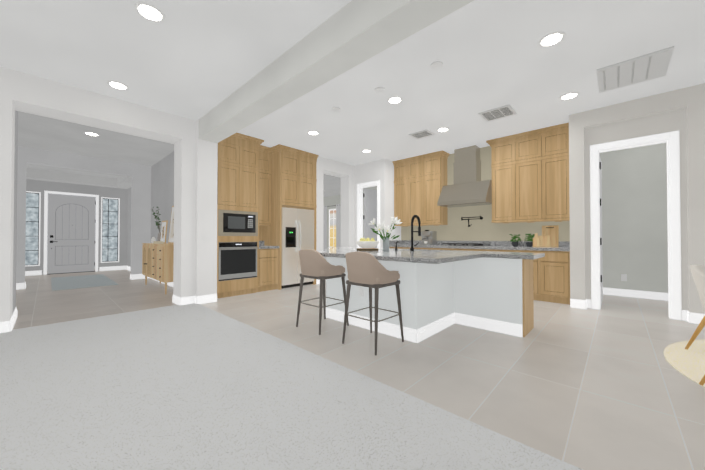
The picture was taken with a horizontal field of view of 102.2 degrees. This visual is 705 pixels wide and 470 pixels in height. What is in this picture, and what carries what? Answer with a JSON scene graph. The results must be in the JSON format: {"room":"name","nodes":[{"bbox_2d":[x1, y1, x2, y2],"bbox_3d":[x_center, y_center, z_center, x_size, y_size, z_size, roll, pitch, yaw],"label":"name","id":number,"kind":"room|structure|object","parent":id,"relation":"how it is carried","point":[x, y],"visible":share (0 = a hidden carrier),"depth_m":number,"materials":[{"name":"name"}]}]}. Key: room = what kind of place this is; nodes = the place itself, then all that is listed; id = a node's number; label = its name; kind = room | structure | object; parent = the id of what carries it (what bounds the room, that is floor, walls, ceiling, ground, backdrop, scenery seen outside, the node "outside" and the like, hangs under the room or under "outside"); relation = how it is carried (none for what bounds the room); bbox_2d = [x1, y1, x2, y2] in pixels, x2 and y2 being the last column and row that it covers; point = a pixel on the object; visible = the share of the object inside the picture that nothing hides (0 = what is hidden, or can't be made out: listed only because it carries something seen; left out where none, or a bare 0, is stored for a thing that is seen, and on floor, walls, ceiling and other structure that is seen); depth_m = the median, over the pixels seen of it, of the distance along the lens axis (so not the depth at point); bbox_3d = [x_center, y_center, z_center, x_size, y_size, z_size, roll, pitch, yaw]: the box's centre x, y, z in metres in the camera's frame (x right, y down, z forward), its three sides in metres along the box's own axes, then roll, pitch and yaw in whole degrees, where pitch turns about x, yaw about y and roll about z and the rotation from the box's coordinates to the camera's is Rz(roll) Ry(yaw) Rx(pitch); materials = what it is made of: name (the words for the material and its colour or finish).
{"room":"dining room and kitchen","nodes":[
{"label":"dining room and kitchen","id":0,"kind":"room"},
{"bbox_2d":[0,66,704,331],"bbox_3d":[-1.846,-0.405,2.785,18.850,3.050,13.720,-1,-1,43],"label":"wall","id":1,"kind":"structure","parent":0,"point":[181,178],"depth_m":4.79,"materials":[{"name":"white paint"}]},
{"bbox_2d":[25,192,38,264],"bbox_3d":[-9.469,-0.180,8.292,0.022,2.120,0.450,-1,-1,43],"label":"sidelight window","id":2,"kind":"structure","parent":1,"relation":"in","point":[32,233],"depth_m":8.36,"materials":[{"name":"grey glass"}]},
{"bbox_2d":[25,191,40,266],"bbox_3d":[-9.418,-0.181,8.245,0.019,2.180,0.510,-1,-1,43],"label":"window frame","id":3,"kind":"structure","parent":1,"relation":"attached to","point":[26,191],"depth_m":8.41,"materials":[{"name":"white wood"}]},
{"bbox_2d":[43,191,98,274],"bbox_3d":[-8.779,-0.068,8.926,0.025,2.510,1.220,-1,-1,43],"label":"door frame","id":4,"kind":"structure","parent":1,"relation":"attached to","point":[46,192],"depth_m":8.76,"materials":[{"name":"white wood"}]},
{"bbox_2d":[47,194,95,274],"bbox_3d":[-8.820,-0.028,8.964,0.125,2.430,1.080,-1,-1,43],"label":"front door","id":5,"kind":"structure","parent":1,"relation":"in","point":[71,233],"depth_m":8.95,"materials":[{"name":"white wood"}]},
{"bbox_2d":[102,198,117,261],"bbox_3d":[-8.213,-0.165,9.643,0.022,2.120,0.420,-1,-1,43],"label":"sidelight window","id":6,"kind":"structure","parent":1,"relation":"in","point":[109,229],"depth_m":9.64,"materials":[{"name":"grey glass"}]},
{"bbox_2d":[101,197,119,262],"bbox_3d":[-8.162,-0.166,9.596,0.019,2.180,0.480,-1,-1,43],"label":"window frame","id":7,"kind":"structure","parent":1,"relation":"attached to","point":[101,197],"depth_m":9.74,"materials":[{"name":"white wood"}]},
{"bbox_2d":[323,204,339,258],"bbox_3d":[-0.896,0.014,10.963,1.500,2.330,0.070,-1,-1,43],"label":"curtain","id":8,"kind":"object","parent":1,"relation":"attached to","point":[325,226],"visible":0.42,"depth_m":11.02,"materials":[{"name":"white fabric"}]},
{"bbox_2d":[328,209,335,247],"bbox_3d":[-0.728,-0.246,10.912,0.580,1.510,0.049,-1,-1,43],"label":"window","id":9,"kind":"structure","parent":1,"relation":"in","point":[332,227],"depth_m":10.98,"materials":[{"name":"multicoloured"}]},
{"bbox_2d":[357,180,379,247],"bbox_3d":[0.443,-0.097,7.395,0.770,2.535,0.146,-1,-1,43],"label":"door frame","id":10,"kind":"structure","parent":1,"relation":"attached to","point":[360,186],"depth_m":7.56,"materials":[{"name":"white wood"}]},
{"bbox_2d":[363,188,376,247],"bbox_3d":[0.516,-0.045,7.857,0.048,2.418,0.628,-1,-1,43],"label":"pantry door","id":11,"kind":"structure","parent":1,"relation":"in","point":[370,204],"depth_m":7.79,"materials":[{"name":"white wood"}]},
{"bbox_2d":[392,158,411,225],"bbox_3d":[1.351,-1.054,7.251,0.490,1.645,0.349,-1,-1,43],"label":"upper cabinet","id":12,"kind":"object","parent":1,"relation":"attached to","point":[402,169],"depth_m":7.10,"materials":[{"name":"brown wood"}]},
{"bbox_2d":[412,154,427,225],"bbox_3d":[1.640,-1.057,6.983,0.541,1.645,0.349,-1,-1,43],"label":"upper cabinet","id":13,"kind":"object","parent":1,"relation":"attached to","point":[420,181],"depth_m":6.77,"materials":[{"name":"brown wood"}]},
{"bbox_2d":[428,150,447,225],"bbox_3d":[1.928,-1.060,6.715,0.491,1.645,0.349,-1,-1,43],"label":"upper cabinet","id":14,"kind":"object","parent":1,"relation":"attached to","point":[437,163],"depth_m":6.53,"materials":[{"name":"brown wood"}]},
{"bbox_2d":[437,145,491,207],"bbox_3d":[2.423,-1.264,6.102,1.010,1.250,0.577,-1,-1,43],"label":"range hood","id":15,"kind":"object","parent":1,"relation":"attached to","point":[469,187],"visible":0.9,"depth_m":6.04,"materials":[{"name":"metal"}]},
{"bbox_2d":[461,216,482,226],"bbox_3d":[2.605,-0.290,6.232,0.444,0.234,0.122,-1,-1,43],"label":"pot filler","id":16,"kind":"object","parent":1,"relation":"attached to","point":[481,218],"visible":1,"depth_m":6.23,"materials":[{"name":"black metal"}]},
{"bbox_2d":[490,134,517,221],"bbox_3d":[3.072,-1.071,5.651,0.491,1.645,0.349,-1,-1,43],"label":"upper cabinet","id":17,"kind":"object","parent":1,"relation":"attached to","point":[504,151],"depth_m":5.53,"materials":[{"name":"brown wood"}]},
{"bbox_2d":[518,128,545,221],"bbox_3d":[3.361,-1.074,5.383,0.542,1.645,0.349,-1,-1,43],"label":"upper cabinet","id":18,"kind":"object","parent":1,"relation":"attached to","point":[530,176],"depth_m":5.22,"materials":[{"name":"brown wood"}]},
{"bbox_2d":[546,122,569,221],"bbox_3d":[3.650,-1.077,5.114,0.491,1.645,0.349,-1,-1,43],"label":"upper cabinet","id":19,"kind":"object","parent":1,"relation":"attached to","point":[557,137],"depth_m":4.96,"materials":[{"name":"brown wood"}]},
{"bbox_2d":[599,153,602,304],"bbox_3d":[4.119,-0.077,4.733,0.055,2.413,0.900,-1,-1,43],"label":"door","id":20,"kind":"structure","parent":1,"relation":"in","point":[601,258],"depth_m":4.65,"materials":[{"name":"white wood"}]},
{"bbox_2d":[621,274,626,280],"bbox_3d":[5.079,0.798,5.323,0.075,0.120,0.010,-1,-1,43],"label":"electrical outlet","id":21,"kind":"object","parent":1,"relation":"attached to","point":[623,277],"depth_m":5.33,"materials":[{"name":"white plastic"}]},
{"bbox_2d":[590,131,681,319],"bbox_3d":[4.077,-0.130,4.153,0.920,2.530,0.146,-1,-1,43],"label":"door frame","id":22,"kind":"structure","parent":1,"relation":"attached to","point":[670,140],"depth_m":3.90,"materials":[{"name":"white wood"}]},
{"bbox_2d":[0,0,704,196],"bbox_3d":[-1.153,-1.777,4.463,20.100,0.430,17.100,-1,-1,43],"label":"ceiling","id":23,"kind":"structure","parent":0,"point":[195,60],"depth_m":3.25,"materials":[{"name":"white paint"}]},
{"bbox_2d":[84,132,99,135],"bbox_3d":[-4.908,-1.899,5.361,0.225,0.006,0.225,0,-1,-2],"label":"recessed light","id":24,"kind":"object","parent":23,"relation":"in","point":[88,133],"depth_m":5.37,"materials":[{"name":"white plastic"}]},
{"bbox_2d":[106,81,128,89],"bbox_3d":[-3.013,-1.917,3.654,0.225,0.006,0.225,0,-1,-2],"label":"recessed light","id":25,"kind":"object","parent":23,"relation":"in","point":[117,85],"depth_m":3.64,"materials":[{"name":"white plastic"}]},
{"bbox_2d":[134,2,165,22],"bbox_3d":[-1.760,-1.930,2.476,0.225,0.006,0.225,0,-1,-2],"label":"recessed light","id":26,"kind":"object","parent":23,"relation":"in","point":[148,12],"depth_m":2.47,"materials":[{"name":"white plastic"}]},
{"bbox_2d":[307,131,318,134],"bbox_3d":[-0.731,-1.899,5.301,0.225,0.006,0.225,0,-1,-2],"label":"recessed light","id":27,"kind":"object","parent":23,"relation":"in","point":[309,132],"depth_m":5.27,"materials":[{"name":"white plastic"}]},
{"bbox_2d":[332,107,339,111],"bbox_3d":[-0.249,-1.907,4.321,0.129,0.012,0.129,0,-1,19],"label":"cap","id":28,"kind":"object","parent":23,"relation":"attached to","point":[336,109],"depth_m":4.31,"materials":[{"name":"white plastic"}]},
{"bbox_2d":[198,0,474,142],"bbox_3d":[1.603,-1.789,1.054,11.220,0.320,0.300,-1,-1,43],"label":"ceiling beam","id":29,"kind":"structure","parent":23,"relation":"attached to","point":[350,35],"depth_m":2.66,"materials":[{"name":"white paint"}]},
{"bbox_2d":[375,87,384,92],"bbox_3d":[0.359,-1.913,3.756,0.129,0.012,0.129,0,-1,37],"label":"cap","id":30,"kind":"object","parent":23,"relation":"attached to","point":[379,89],"depth_m":3.75,"materials":[{"name":"white plastic"}]},
{"bbox_2d":[387,96,402,103],"bbox_3d":[0.603,-1.913,4.048,0.225,0.006,0.225,0,-1,-2],"label":"recessed light","id":31,"kind":"object","parent":23,"relation":"in","point":[392,100],"depth_m":4.04,"materials":[{"name":"white plastic"}]},
{"bbox_2d":[409,129,434,138],"bbox_3d":[1.308,-1.895,5.372,0.370,0.014,0.320,-1,-1,43],"label":"ceiling vent","id":32,"kind":"object","parent":23,"relation":"in","point":[424,133],"depth_m":5.35,"materials":[{"name":"white metal"}]},
{"bbox_2d":[431,61,442,68],"bbox_3d":[0.951,-1.919,3.219,0.129,0.012,0.129,0,-1,19],"label":"cap","id":33,"kind":"object","parent":23,"relation":"attached to","point":[437,65],"depth_m":3.21,"materials":[{"name":"white plastic"}]},
{"bbox_2d":[437,127,449,131],"bbox_3d":[1.638,-1.901,5.147,0.225,0.006,0.225,0,-1,-2],"label":"recessed light","id":34,"kind":"object","parent":23,"relation":"in","point":[443,129],"depth_m":5.12,"materials":[{"name":"white"}]},
{"bbox_2d":[478,104,516,121],"bbox_3d":[2.278,-1.905,4.470,0.440,0.014,0.420,-1,-1,43],"label":"ceiling vent","id":35,"kind":"object","parent":23,"relation":"in","point":[503,111],"depth_m":4.45,"materials":[{"name":"white metal"}]},
{"bbox_2d":[538,31,565,47],"bbox_3d":[1.964,-1.927,2.810,0.225,0.006,0.225,0,-1,-2],"label":"recessed light","id":36,"kind":"object","parent":23,"relation":"in","point":[551,39],"depth_m":2.80,"materials":[{"name":"white"}]},
{"bbox_2d":[559,92,579,99],"bbox_3d":[2.991,-1.914,3.930,0.225,0.006,0.225,0,-1,-2],"label":"recessed light","id":37,"kind":"object","parent":23,"relation":"in","point":[571,95],"depth_m":3.93,"materials":[{"name":"white"}]},
{"bbox_2d":[597,46,673,92],"bbox_3d":[3.295,-1.914,3.361,0.600,0.019,0.700,-1,-1,43],"label":"ceiling vent","id":38,"kind":"object","parent":23,"relation":"in","point":[647,67],"depth_m":3.30,"materials":[{"name":"white metal"}]},
{"bbox_2d":[13,270,704,469],"bbox_3d":[-1.153,1.168,4.431,20.100,0.060,17.100,-1,-1,43],"label":"floor","id":39,"kind":"structure","parent":0,"point":[607,386],"depth_m":2.47,"materials":[{"name":"beige tile"}]},
{"bbox_2d":[51,274,117,290],"bbox_3d":[-6.833,1.161,7.193,2.720,0.013,1.070,-1,-1,43],"label":"entry rug","id":40,"kind":"object","parent":39,"relation":"on","point":[72,282],"visible":1,"depth_m":6.90,"materials":[{"name":"grey fabric"}]},
{"bbox_2d":[142,243,173,293],"bbox_3d":[-4.139,0.672,6.160,1.800,0.970,0.451,-1,-1,43],"label":"console","id":41,"kind":"object","parent":39,"relation":"on","point":[157,261],"visible":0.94,"depth_m":5.66,"materials":[{"name":"brown wood"}]},
{"bbox_2d":[152,207,160,240],"bbox_3d":[-4.412,-0.223,6.422,0.219,0.824,0.225,-1,-1,43],"label":"vase","id":42,"kind":"object","parent":41,"relation":"on","point":[159,234],"visible":0.92,"depth_m":6.45,"materials":[{"name":"grey ceramic"}]},
{"bbox_2d":[153,241,163,243],"bbox_3d":[-4.206,0.161,6.167,0.280,0.050,0.130,-1,-1,43],"label":"books","id":43,"kind":"object","parent":41,"relation":"on","point":[158,242],"visible":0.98,"depth_m":6.09,"materials":[{"name":"beige paper"}]},
{"bbox_2d":[160,220,167,243],"bbox_3d":[-4.121,-0.064,6.217,0.380,0.500,0.055,-1,-1,43],"label":"picture frame","id":44,"kind":"object","parent":41,"relation":"on","point":[164,230],"visible":0.98,"depth_m":6.16,"materials":[{"name":"brown wood"}]},
{"bbox_2d":[168,206,173,243],"bbox_3d":[-3.753,-0.225,6.012,0.600,0.818,0.093,-1,-1,43],"label":"picture frame","id":45,"kind":"object","parent":41,"relation":"on","point":[171,236],"visible":0.33,"depth_m":6.10,"materials":[{"name":"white wood"}]},
{"bbox_2d":[217,133,263,297],"bbox_3d":[-2.326,-0.372,5.583,0.727,3.045,0.885,-1,-1,43],"label":"tall cabinet","id":46,"kind":"object","parent":39,"relation":"on","point":[238,218],"visible":0.83,"depth_m":5.33,"materials":[{"name":"brown wood"}]},
{"bbox_2d":[256,145,278,291],"bbox_3d":[-1.941,-0.367,6.058,0.645,3.045,0.481,-1,-1,43],"label":"cabinet","id":47,"kind":"object","parent":39,"relation":"on","point":[268,267],"visible":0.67,"depth_m":6.03,"materials":[{"name":"brown wood"}]},
{"bbox_2d":[0,303,582,469],"bbox_3d":[-1.139,1.064,-1.868,11.300,0.012,7.690,-1,-1,43],"label":"floor carpet","id":48,"kind":"object","parent":39,"relation":"on","point":[193,386],"depth_m":1.79,"materials":[{"name":"grey carpet"}]},
{"bbox_2d":[264,144,318,289],"bbox_3d":[-1.431,-0.361,6.542,0.732,3.045,1.070,-1,-1,43],"label":"tall cabinet","id":49,"kind":"object","parent":39,"relation":"on","point":[293,178],"visible":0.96,"depth_m":6.22,"materials":[{"name":"brown wood"}]},
{"bbox_2d":[281,207,313,288],"bbox_3d":[-1.400,0.279,6.535,0.717,1.725,0.860,-1,-1,43],"label":"refrigerator","id":50,"kind":"object","parent":39,"relation":"on","point":[297,230],"visible":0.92,"depth_m":6.24,"materials":[{"name":"metal"}]},
{"bbox_2d":[296,249,348,334],"bbox_3d":[-0.379,0.651,3.522,0.461,0.957,0.509,-1,-1,43],"label":"bar stool","id":51,"kind":"object","parent":39,"relation":"on","point":[314,264],"visible":1,"depth_m":3.35,"materials":[{"name":"beige fabric"}]},
{"bbox_2d":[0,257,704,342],"bbox_3d":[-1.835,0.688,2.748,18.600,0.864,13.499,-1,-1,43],"label":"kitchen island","id":52,"kind":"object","parent":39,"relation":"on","point":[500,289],"depth_m":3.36,"materials":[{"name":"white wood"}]},
{"bbox_2d":[319,247,544,263],"bbox_3d":[0.341,0.246,4.042,3.728,0.045,1.810,-1,-1,43],"label":"island countertop","id":53,"kind":"structure","parent":52,"relation":"on","point":[426,256],"depth_m":3.19,"materials":[{"name":"stone"}]},
{"bbox_2d":[357,248,378,250],"bbox_3d":[0.219,0.210,4.120,0.311,0.028,0.302,-1,-1,43],"label":"tray","id":54,"kind":"object","parent":53,"relation":"on","point":[366,249],"visible":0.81,"depth_m":4.01,"materials":[{"name":"brown"}]},
{"bbox_2d":[356,241,378,248],"bbox_3d":[0.217,0.142,4.125,0.344,0.104,0.344,-1,-1,43],"label":"fruit bowl","id":55,"kind":"object","parent":54,"relation":"on","point":[367,244],"visible":0.98,"depth_m":4.00,"materials":[{"name":"white ceramic"}]},
{"bbox_2d":[360,238,374,240],"bbox_3d":[0.214,0.109,4.124,0.245,0.139,0.248,-1,-1,43],"label":"fruit","id":56,"kind":"object","parent":55,"relation":"in","point":[366,239],"visible":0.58,"depth_m":4.09,"materials":[{"name":"yellow food"}]},
{"bbox_2d":[369,217,402,250],"bbox_3d":[0.461,-0.019,3.892,0.441,0.480,0.459,-1,-1,43],"label":"flower vase","id":57,"kind":"object","parent":53,"relation":"on","point":[388,229],"visible":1,"depth_m":3.86,"materials":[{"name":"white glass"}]},
{"bbox_2d":[410,215,420,250],"bbox_3d":[0.925,-0.032,4.009,0.134,0.508,0.248,-1,-1,43],"label":"faucet","id":58,"kind":"object","parent":53,"relation":"on","point":[419,227],"visible":1,"depth_m":3.96,"materials":[{"name":"black metal"}]},
{"bbox_2d":[342,252,403,354],"bbox_3d":[0.207,0.645,2.963,0.461,0.957,0.509,-1,-1,43],"label":"bar stool","id":59,"kind":"object","parent":39,"relation":"on","point":[367,269],"visible":1,"depth_m":2.79,"materials":[{"name":"beige fabric"}]},
{"bbox_2d":[389,247,569,304],"bbox_3d":[2.402,0.719,6.058,3.630,0.873,0.637,-1,-1,43],"label":"base cabinet","id":60,"kind":"object","parent":39,"relation":"on","point":[551,276],"visible":0.19,"depth_m":4.79,"materials":[{"name":"brown wood"}]},
{"bbox_2d":[389,240,569,250],"bbox_3d":[2.396,0.203,6.056,3.634,0.155,0.657,-1,-1,43],"label":"countertop","id":61,"kind":"structure","parent":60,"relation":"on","point":[507,245],"depth_m":5.79,"materials":[{"name":"stone"}]},
{"bbox_2d":[419,230,436,244],"bbox_3d":[1.767,0.057,6.718,0.280,0.360,0.391,-1,-1,43],"label":"espresso machine","id":62,"kind":"object","parent":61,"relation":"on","point":[430,237],"visible":1,"depth_m":6.66,"materials":[{"name":"metal"}]},
{"bbox_2d":[439,243,490,246],"bbox_3d":[2.390,0.206,6.043,0.910,0.048,0.510,-1,-1,43],"label":"cooktop","id":63,"kind":"object","parent":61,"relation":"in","point":[461,244],"visible":1,"depth_m":5.97,"materials":[{"name":"metal"}]},
{"bbox_2d":[509,234,520,246],"bbox_3d":[3.176,0.102,5.559,0.210,0.244,0.184,-1,-1,43],"label":"potted herb","id":64,"kind":"object","parent":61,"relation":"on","point":[514,243],"visible":1,"depth_m":5.52,"materials":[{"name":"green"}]},
{"bbox_2d":[525,233,534,246],"bbox_3d":[3.357,0.097,5.388,0.182,0.252,0.173,-1,-1,43],"label":"potted herb","id":65,"kind":"object","parent":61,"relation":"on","point":[529,244],"visible":0.94,"depth_m":5.37,"materials":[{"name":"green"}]},
{"bbox_2d":[533,233,539,246],"bbox_3d":[3.415,0.097,5.293,0.105,0.250,0.044,-1,-1,43],"label":"cutting board","id":66,"kind":"object","parent":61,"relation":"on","point":[536,241],"depth_m":5.29,"materials":[{"name":"brown wood"}]},
{"bbox_2d":[540,230,550,246],"bbox_3d":[3.540,0.071,5.262,0.180,0.299,0.049,-1,-1,43],"label":"cutting board","id":67,"kind":"object","parent":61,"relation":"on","point":[549,237],"depth_m":5.26,"materials":[{"name":"brown wood"}]},
{"bbox_2d":[542,225,558,246],"bbox_3d":[3.663,0.021,5.278,0.260,0.399,0.059,-1,-1,43],"label":"cutting board","id":68,"kind":"object","parent":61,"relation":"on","point":[554,229],"depth_m":5.23,"materials":[{"name":"brown wood"}]},
{"bbox_2d":[664,340,704,387],"bbox_3d":[3.799,1.102,1.740,2.560,0.012,2.560,-1,-1,43],"label":"round rug","id":69,"kind":"object","parent":39,"relation":"on","point":[689,363],"visible":0.97,"depth_m":2.55,"materials":[{"name":"fabric"}]},
{"bbox_2d":[685,265,704,349],"bbox_3d":[3.550,0.700,2.563,0.759,0.804,0.760,-1,-1,43],"label":"dining chair","id":70,"kind":"object","parent":69,"relation":"on","point":[698,273],"visible":0.96,"depth_m":2.70,"materials":[{"name":"white fabric"}]},
{"bbox_2d":[699,375,704,385],"bbox_3d":[2.799,0.692,1.800,0.778,0.804,0.779,-1,-1,43],"label":"dining chair","id":71,"kind":"object","parent":69,"relation":"on","point":[702,382],"visible":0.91,"depth_m":2.07,"materials":[{"name":"brown wood"}]}
]}

